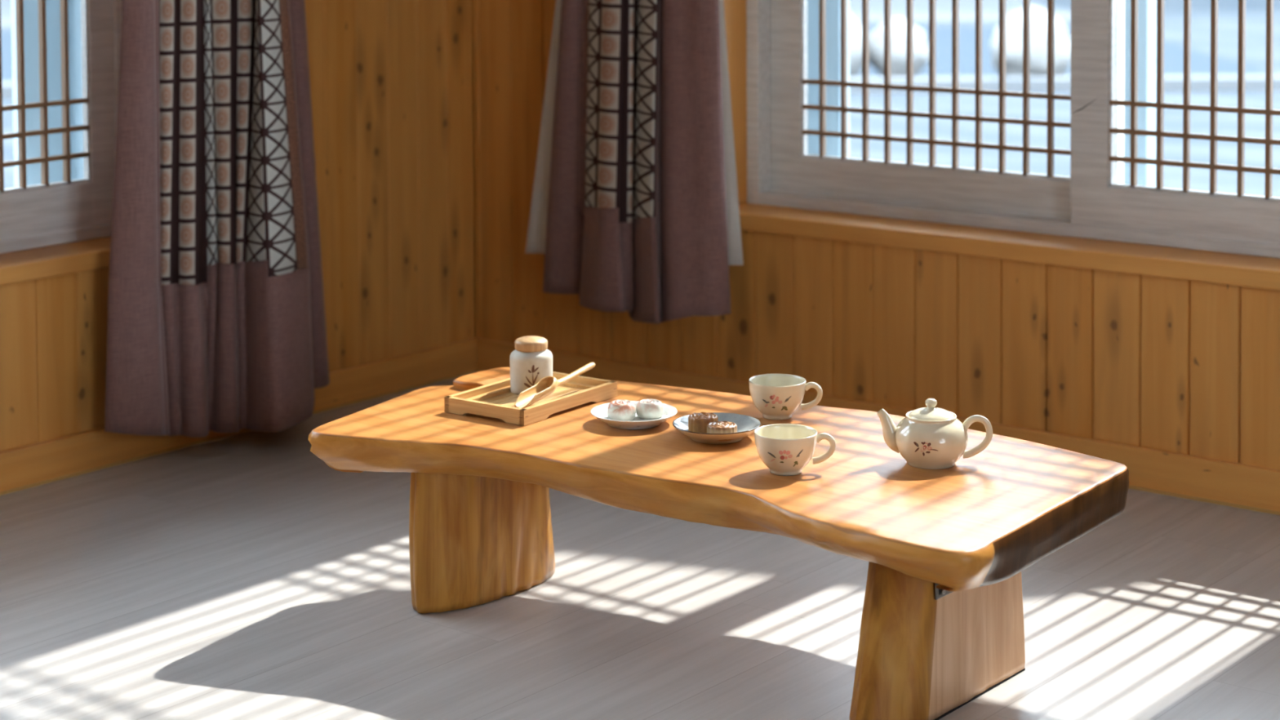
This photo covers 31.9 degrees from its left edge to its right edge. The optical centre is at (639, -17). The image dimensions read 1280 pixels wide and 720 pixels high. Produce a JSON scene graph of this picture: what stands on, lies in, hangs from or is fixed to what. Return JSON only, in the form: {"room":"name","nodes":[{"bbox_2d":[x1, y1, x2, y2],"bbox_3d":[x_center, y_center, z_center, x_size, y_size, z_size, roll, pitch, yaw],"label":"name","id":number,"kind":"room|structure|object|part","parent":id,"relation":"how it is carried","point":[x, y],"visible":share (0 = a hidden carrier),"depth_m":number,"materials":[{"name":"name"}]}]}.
{"room":"tea room","nodes":[
{"label":"tea room","id":0,"kind":"room"},
{"bbox_2d":[0,0,475,451],"bbox_3d":[-2.347,-0.097,3.311,0.360,2.920,5.812,2,3,38],"label":"wall","id":1,"kind":"structure","parent":0,"point":[391,81],"depth_m":5.21,"materials":[{"name":"brown wood"}]},
{"bbox_2d":[0,235,111,285],"bbox_3d":[-1.589,0.592,4.107,0.156,0.037,1.805,2,3,38],"label":"trim","id":2,"kind":"structure","parent":1,"relation":"attached to","point":[39,263],"depth_m":4.54,"materials":[{"name":"brown wood"}]},
{"bbox_2d":[0,0,122,253],"bbox_3d":[-1.758,-0.370,4.192,0.300,1.939,1.785,2,3,38],"label":"window","id":3,"kind":"structure","parent":1,"relation":"in","point":[66,53],"depth_m":4.75,"materials":[{"name":"grey wood"}]},
{"bbox_3d":[-1.771,-0.388,4.202,0.146,1.904,1.747,2,3,38],"label":"frame","id":4,"kind":"part","parent":3,"relation":"part of","materials":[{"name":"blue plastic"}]},
{"bbox_2d":[0,337,478,495],"bbox_3d":[-2.198,1.026,3.242,0.015,0.082,5.800,2,3,38],"label":"baseboard","id":5,"kind":"structure","parent":1,"relation":"attached to","point":[37,462],"depth_m":4.75,"materials":[{"name":"brown wood"}]},
{"bbox_3d":[-1.413,-1.338,4.066,0.116,0.028,2.450,2,3,38],"label":"curtain rod","id":6,"kind":"object","parent":1,"relation":"attached to","visible":0},
{"bbox_2d":[104,0,329,437],"bbox_3d":[-0.831,-0.193,4.714,0.184,2.313,0.660,1,3,35],"label":"curtain","id":7,"kind":"object","parent":6,"relation":"hanging from","point":[216,320],"visible":1,"depth_m":4.71,"materials":[{"name":"fabric"}]},
{"bbox_2d":[0,371,1279,719],"bbox_3d":[-0.008,1.157,1.527,5.620,0.050,5.820,2,3,38],"label":"floor","id":8,"kind":"structure","parent":0,"point":[246,575],"depth_m":3.68,"materials":[{"name":"laminate"}]},
{"bbox_2d":[308,367,1128,719],"bbox_3d":[0.110,0.876,3.562,1.267,0.326,0.677,2,3,38],"label":"table","id":9,"kind":"object","parent":8,"relation":"on","point":[947,551],"visible":0.97,"depth_m":3.37,"materials":[{"name":"brown wood"}]},
{"bbox_3d":[-0.256,0.898,3.788,0.109,0.260,0.322,2,3,38],"label":"leg","id":10,"kind":"part","parent":9,"relation":"part of","materials":[{"name":"brown wood"}]},
{"bbox_2d":[444,371,617,426],"bbox_3d":[-0.184,0.703,3.814,0.171,0.026,0.257,2,3,36],"label":"serving tray","id":11,"kind":"object","parent":9,"relation":"on","point":[496,399],"visible":0.74,"depth_m":3.78,"materials":[{"name":"brown wood"}]},
{"bbox_3d":[-0.184,0.706,3.815,0.152,0.009,0.238,2,3,36],"label":"frame","id":12,"kind":"part","parent":11,"relation":"part of","materials":[{"name":"brown wood"}]},
{"bbox_2d":[510,335,552,395],"bbox_3d":[-0.187,0.657,3.866,0.074,0.095,0.074,2,3,38],"label":"jar","id":13,"kind":"object","parent":11,"relation":"on","point":[531,361],"visible":0.86,"depth_m":3.84,"materials":[{"name":"white ceramic"}]},
{"bbox_3d":[-0.188,0.620,3.865,0.057,0.021,0.057,2,3,38],"label":"lid","id":14,"kind":"part","parent":13,"relation":"part of","materials":[{"name":"brown wood"}]},
{"bbox_2d":[514,362,595,408],"bbox_3d":[-0.139,0.682,3.800,0.032,0.039,0.222,1,3,34],"label":"scoop","id":15,"kind":"object","parent":11,"relation":"on","point":[547,385],"visible":1,"depth_m":3.77,"materials":[{"name":"brown wood"}]},
{"bbox_2d":[514,376,557,408],"bbox_3d":[-0.174,0.685,3.748,0.032,0.039,0.098,1,3,34],"label":"bowl","id":16,"kind":"object","parent":15,"relation":"on","point":[547,385],"depth_m":3.75,"materials":[{"name":"brown wood"}]},
{"bbox_3d":[-0.118,0.672,3.841,0.022,0.022,0.130,1,3,29],"label":"handle","id":17,"kind":"part","parent":15,"relation":"part of","materials":[{"name":"brown wood"}]},
{"bbox_2d":[590,400,677,429],"bbox_3d":[-0.010,0.712,3.677,0.142,0.020,0.142,2,3,38],"label":"plate","id":18,"kind":"object","parent":9,"relation":"on","point":[600,411],"visible":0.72,"depth_m":3.64,"materials":[{"name":"white ceramic"}]},
{"bbox_2d":[607,400,635,421],"bbox_3d":[-0.030,0.700,3.677,0.048,0.029,0.047,1,3,21],"label":"mooncake","id":19,"kind":"object","parent":18,"relation":"on","point":[617,410],"visible":0.99,"depth_m":3.66,"materials":[{"name":"white food"}]},
{"bbox_2d":[635,399,663,419],"bbox_3d":[0.016,0.700,3.688,0.046,0.027,0.045,-2,3,-25],"label":"mooncake","id":20,"kind":"object","parent":18,"relation":"on","point":[646,409],"visible":1,"depth_m":3.67,"materials":[{"name":"white food"}]},
{"bbox_2d":[672,412,760,444],"bbox_3d":[0.122,0.714,3.578,0.141,0.024,0.141,2,3,38],"label":"plate","id":21,"kind":"object","parent":9,"relation":"on","point":[746,424],"visible":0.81,"depth_m":3.58,"materials":[{"name":"grey ceramic"}]},
{"bbox_2d":[688,412,718,433],"bbox_3d":[0.101,0.705,3.592,0.048,0.027,0.048,1,3,27],"label":"mooncake","id":22,"kind":"object","parent":21,"relation":"on","point":[698,422],"visible":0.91,"depth_m":3.58,"materials":[{"name":"brown food"}]},
{"bbox_2d":[706,421,737,441],"bbox_3d":[0.130,0.708,3.545,0.048,0.022,0.048,0,3,-2],"label":"mooncake","id":23,"kind":"object","parent":21,"relation":"on","point":[715,427],"visible":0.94,"depth_m":3.53,"materials":[{"name":"brown food"}]},
{"bbox_2d":[748,373,822,419],"bbox_3d":[0.234,0.688,3.711,0.112,0.061,0.095,2,3,38],"label":"teacup","id":24,"kind":"object","parent":9,"relation":"on","point":[775,396],"visible":1,"depth_m":3.69,"materials":[{"name":"beige ceramic"}]},
{"bbox_3d":[0.284,0.684,3.709,0.036,0.048,0.008,0,3,7],"label":"handle","id":25,"kind":"part","parent":24,"relation":"part of","materials":[{"name":"beige ceramic"}]},
{"bbox_2d":[754,423,835,475],"bbox_3d":[0.225,0.704,3.365,0.109,0.061,0.095,2,3,38],"label":"teacup","id":26,"kind":"object","parent":9,"relation":"on","point":[785,449],"visible":1,"depth_m":3.35,"materials":[{"name":"beige ceramic"}]},
{"bbox_3d":[0.276,0.699,3.367,0.036,0.048,0.008,0,3,2],"label":"handle","id":27,"kind":"part","parent":26,"relation":"part of","materials":[{"name":"beige ceramic"}]},
{"bbox_2d":[876,398,992,469],"bbox_3d":[0.447,0.682,3.410,0.149,0.099,0.112,2,3,38],"label":"teapot","id":28,"kind":"object","parent":9,"relation":"on","point":[931,437],"visible":1,"depth_m":3.38,"materials":[{"name":"beige ceramic"}]},
{"bbox_3d":[0.384,0.683,3.416,0.044,0.068,0.033,0,3,-4],"label":"spout","id":29,"kind":"part","parent":28,"relation":"part of","materials":[{"name":"beige ceramic"}]},
{"bbox_3d":[0.443,0.653,3.412,0.070,0.018,0.070,2,3,38],"label":"lid","id":30,"kind":"part","parent":28,"relation":"part of","materials":[{"name":"beige ceramic"}]},
{"bbox_3d":[0.443,0.639,3.411,0.018,0.013,0.018,2,3,38],"label":"knob","id":31,"kind":"part","parent":28,"relation":"part of","materials":[{"name":"beige ceramic"}]},
{"bbox_3d":[0.510,0.690,3.407,0.051,0.067,0.010,0,3,5],"label":"handle","id":32,"kind":"part","parent":28,"relation":"part of","materials":[{"name":"beige ceramic"}]},
{"bbox_3d":[0.435,0.917,3.289,0.102,0.260,0.370,2,3,38],"label":"leg","id":33,"kind":"part","parent":9,"relation":"part of","materials":[{"name":"brown wood"}]},
{"bbox_2d":[471,0,1279,470],"bbox_3d":[1.795,-0.149,3.953,6.060,2.920,0.360,2,3,38],"label":"wall","id":34,"kind":"structure","parent":0,"point":[1171,365],"depth_m":4.74,"materials":[{"name":"brown wood"}]},
{"bbox_2d":[476,338,1279,515],"bbox_3d":[1.794,0.979,3.772,5.584,0.082,0.015,2,3,38],"label":"baseboard","id":35,"kind":"structure","parent":34,"relation":"attached to","point":[1242,484],"depth_m":4.46,"materials":[{"name":"brown wood"}]},
{"bbox_2d":[738,203,1279,290],"bbox_3d":[0.885,0.546,4.558,1.785,0.037,0.156,2,3,38],"label":"trim","id":36,"kind":"structure","parent":34,"relation":"attached to","point":[1183,264],"depth_m":4.58,"materials":[{"name":"brown wood"}]},
{"bbox_2d":[746,0,1279,258],"bbox_3d":[1.008,-0.413,4.678,1.765,1.927,0.300,2,3,38],"label":"window","id":37,"kind":"structure","parent":34,"relation":"in","point":[798,83],"depth_m":4.75,"materials":[{"name":"grey wood"}]},
{"bbox_3d":[0.645,-0.431,4.851,0.870,1.842,0.030,2,3,38],"label":"sash","id":38,"kind":"part","parent":37,"relation":"part of","materials":[{"name":"grey wood"}]},
{"bbox_3d":[1.019,-0.432,4.690,1.727,1.892,0.146,2,3,38],"label":"frame","id":39,"kind":"part","parent":37,"relation":"part of","materials":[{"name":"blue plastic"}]},
{"bbox_3d":[1.235,-0.411,4.333,0.873,1.842,0.030,2,3,38],"label":"sash","id":40,"kind":"part","parent":37,"relation":"part of","materials":[{"name":"grey wood"}]},
{"bbox_3d":[0.727,-1.366,4.418,2.470,0.028,0.146,2,3,38],"label":"curtain rod","id":41,"kind":"object","parent":34,"relation":"attached to","visible":0},
{"bbox_2d":[525,0,743,324],"bbox_3d":[-0.059,-0.300,5.020,0.614,2.134,0.185,2,3,38],"label":"curtain","id":42,"kind":"object","parent":41,"relation":"hanging from","point":[634,207],"visible":1,"depth_m":4.97,"materials":[{"name":"fabric"}]},
{"label":"outside","id":43,"kind":"structure","parent":0,"visible":0},
{"bbox_2d":[0,0,1279,197],"bbox_3d":[2.699,1.158,9.455,60.000,0.100,70.000,2,3,38],"label":"ground","id":44,"kind":"structure","parent":43,"point":[1228,10],"depth_m":14.34,"materials":[{"name":"white snow"}]},
{"bbox_2d":[2,75,1279,97],"bbox_3d":[-1.991,0.775,16.494,13.993,0.100,0.300,0,3,0],"label":"kerb","id":45,"kind":"object","parent":44,"relation":"on","point":[1171,82],"depth_m":16.34,"materials":[{"name":"grey concrete"}]},
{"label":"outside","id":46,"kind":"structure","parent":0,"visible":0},
{"bbox_2d":[0,0,1071,26],"bbox_3d":[-1.991,0.099,32.272,13.993,0.020,15.493,0,3,0],"label":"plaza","id":47,"kind":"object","parent":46,"point":[990,8],"depth_m":26.56,"materials":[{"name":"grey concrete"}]},
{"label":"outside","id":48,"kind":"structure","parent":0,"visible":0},
{"bbox_2d":[0,26,1277,81],"bbox_3d":[-1.991,0.657,20.091,13.994,0.020,6.897,0,3,0],"label":"road","id":49,"kind":"structure","parent":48,"point":[1173,53],"depth_m":19.32,"materials":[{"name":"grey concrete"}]},
{"bbox_2d":[849,13,862,77],"bbox_3d":[1.458,0.489,17.232,0.584,0.650,0.614,0,3,3],"label":"boulder","id":50,"kind":"object","parent":49,"relation":"on","point":[855,29],"visible":0.16,"depth_m":17.01,"materials":[{"name":"grey stone"}]},
{"bbox_2d":[869,17,928,76],"bbox_3d":[2.000,0.528,17.431,0.504,0.526,0.470,2,3,38],"label":"boulder","id":51,"kind":"object","parent":49,"relation":"on","point":[898,25],"visible":0.63,"depth_m":17.27,"materials":[{"name":"grey stone"}]},
{"bbox_2d":[990,6,1071,75],"bbox_3d":[2.951,0.488,16.928,0.626,0.622,0.634,2,3,38],"label":"boulder","id":52,"kind":"object","parent":49,"relation":"on","point":[1038,17],"visible":0.6,"depth_m":16.72,"materials":[{"name":"grey stone"}]}
]}

